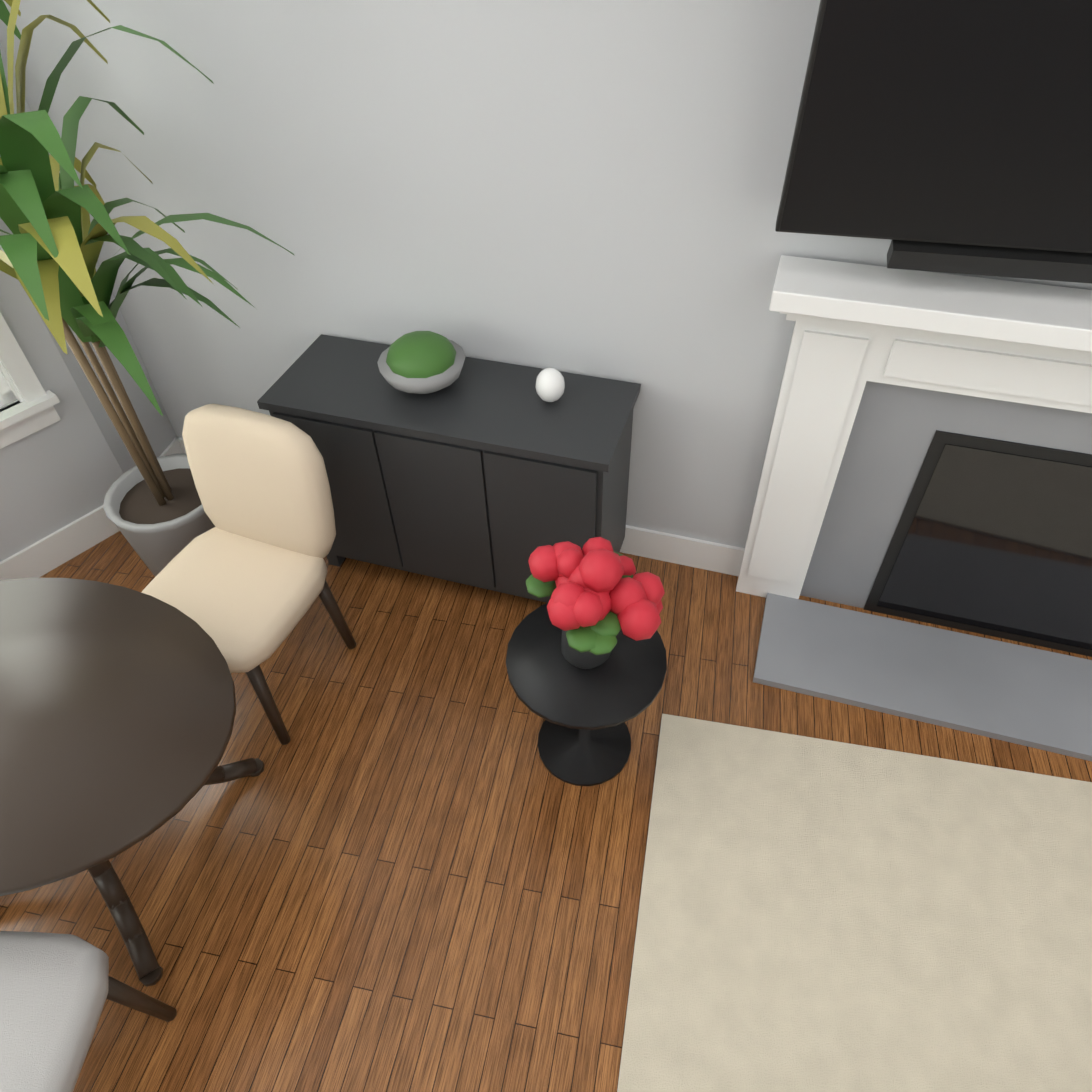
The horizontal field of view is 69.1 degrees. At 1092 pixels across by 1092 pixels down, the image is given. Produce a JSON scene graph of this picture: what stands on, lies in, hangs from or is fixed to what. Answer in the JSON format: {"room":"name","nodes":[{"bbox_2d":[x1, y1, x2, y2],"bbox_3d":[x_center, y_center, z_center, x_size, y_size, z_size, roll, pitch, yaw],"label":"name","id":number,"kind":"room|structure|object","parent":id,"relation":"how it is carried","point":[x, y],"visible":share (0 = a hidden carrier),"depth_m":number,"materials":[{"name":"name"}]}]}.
{"room":"living room","nodes":[
{"label":"living room","id":0,"kind":"room"},
{"bbox_2d":[0,245,122,561],"bbox_3d":[-2.189,-0.881,2.415,0.120,2.730,0.896,31,54,28],"label":"wall","id":1,"kind":"structure","parent":0,"point":[65,470],"depth_m":3.15,"materials":[{"name":"grey paint"}]},
{"bbox_2d":[0,313,60,448],"bbox_3d":[-2.180,-0.986,2.262,0.180,1.895,0.736,31,54,28],"label":"window","id":2,"kind":"structure","parent":1,"relation":"in","point":[33,411],"depth_m":2.95,"materials":[{"name":"white"}]},
{"bbox_2d":[0,505,119,579],"bbox_3d":[-2.107,0.052,3.304,0.015,0.150,0.896,31,54,28],"label":"baseboard","id":3,"kind":"structure","parent":1,"relation":"attached to","point":[54,550],"depth_m":3.34,"materials":[{"name":"white"}]},
{"bbox_2d":[0,43,175,473],"bbox_3d":[-1.853,-1.301,2.814,0.120,2.730,0.550,7,46,9],"label":"wall","id":4,"kind":"structure","parent":0,"point":[158,430],"depth_m":3.34,"materials":[{"name":"grey paint"}]},
{"bbox_2d":[159,437,183,456],"bbox_3d":[-1.756,-0.391,3.726,0.015,0.150,0.550,7,46,9],"label":"baseboard","id":5,"kind":"structure","parent":4,"relation":"attached to","point":[174,447],"depth_m":3.71,"materials":[{"name":"white"}]},
{"bbox_2d":[0,531,1091,1091],"bbox_3d":[4.167,2.237,1.135,14.900,0.100,6.100,7,46,9],"label":"floor","id":6,"kind":"structure","parent":0,"point":[406,861],"depth_m":2.45,"materials":[{"name":"brown wood"}]},
{"bbox_2d":[0,931,176,1091],"bbox_3d":[-1.267,1.129,1.649,0.520,0.976,0.623,0,46,2],"label":"dining chair","id":7,"kind":"object","parent":6,"relation":"on","point":[57,990],"visible":1,"depth_m":1.74,"materials":[{"name":"white fabric"}]},
{"bbox_2d":[0,578,263,986],"bbox_3d":[-1.375,0.680,2.247,1.240,0.760,0.893,7,46,9],"label":"round dining table","id":8,"kind":"object","parent":6,"relation":"on","point":[117,710],"visible":1,"depth_m":1.97,"materials":[{"name":"brown wood"}]},
{"bbox_2d":[0,0,294,576],"bbox_3d":[-1.364,-0.515,2.464,1.059,2.110,1.123,7,46,9],"label":"palm plant","id":9,"kind":"object","parent":6,"relation":"on","point":[51,246],"visible":0.81,"depth_m":2.17,"materials":[{"name":"green plant"}]},
{"bbox_2d":[141,404,355,744],"bbox_3d":[-1.026,0.107,2.640,0.520,0.976,0.623,15,48,16],"label":"dining chair","id":10,"kind":"object","parent":6,"relation":"on","point":[242,583],"visible":0.81,"depth_m":2.56,"materials":[{"name":"beige fabric"}]},
{"bbox_2d":[257,334,640,602],"bbox_3d":[-0.321,-0.230,3.032,1.240,0.850,0.452,12,47,13],"label":"sideboard","id":11,"kind":"object","parent":6,"relation":"on","point":[487,474],"visible":0.73,"depth_m":2.73,"materials":[{"name":"grey wood"}]},
{"bbox_2d":[377,331,465,393],"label":"bowl","id":12,"kind":"object","parent":11,"relation":"on","point":[421,362],"depth_m":2.62,"materials":[{"name":"grey"}]},
{"bbox_2d":[536,368,564,401],"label":"egg","id":13,"kind":"object","parent":11,"relation":"on","point":[550,383],"depth_m":2.59,"materials":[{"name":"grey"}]},
{"bbox_2d":[506,603,666,785],"bbox_3d":[0.126,0.503,2.545,0.480,0.500,0.480,7,46,9],"label":"round side table","id":14,"kind":"object","parent":6,"relation":"on","point":[584,738],"visible":0.75,"depth_m":2.35,"materials":[{"name":"black metal"}]},
{"bbox_2d":[526,537,664,668],"bbox_3d":[0.130,0.159,2.215,0.392,0.450,0.394,7,46,9],"label":"potted flowers","id":15,"kind":"object","parent":14,"relation":"on","point":[600,592],"visible":1,"depth_m":2.08,"materials":[{"name":"red petals"},{"name":"green leaf"},{"name":"dark grey ceramic"}]},
{"bbox_2d":[617,714,1091,1091],"bbox_3d":[1.833,1.471,1.883,3.300,0.011,1.900,7,46,9],"label":"rug","id":16,"kind":"object","parent":6,"relation":"on","point":[818,915],"visible":1,"depth_m":2.28,"materials":[{"name":"beige carpet"}]},
{"bbox_2d":[736,255,1091,760],"bbox_3d":[1.740,0.040,2.343,2.350,1.360,0.502,12,47,13],"label":"fireplace mantel","id":17,"kind":"object","parent":6,"relation":"on","point":[928,457],"visible":0.96,"depth_m":2.66,"materials":[{"name":"white wood"}]},
{"bbox_2d":[0,0,1091,547],"bbox_3d":[0.594,-0.920,2.361,4.925,2.730,0.120,12,47,13],"label":"wall","id":18,"kind":"structure","parent":0,"point":[594,188],"depth_m":2.49,"materials":[{"name":"grey paint"}]},
{"bbox_2d":[175,436,744,575],"bbox_3d":[0.604,0.029,3.238,4.926,0.150,0.015,12,47,13],"label":"baseboard","id":19,"kind":"structure","parent":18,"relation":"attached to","point":[687,551],"depth_m":3.24,"materials":[{"name":"white wood"}]},
{"bbox_2d":[775,0,1091,283],"bbox_3d":[1.314,-0.961,1.652,1.503,0.919,0.323,7,46,9],"label":"screen","id":20,"kind":"object","parent":18,"relation":"attached to","point":[949,136],"visible":1,"depth_m":1.79,"materials":[{"name":"black plastic"}]}
]}

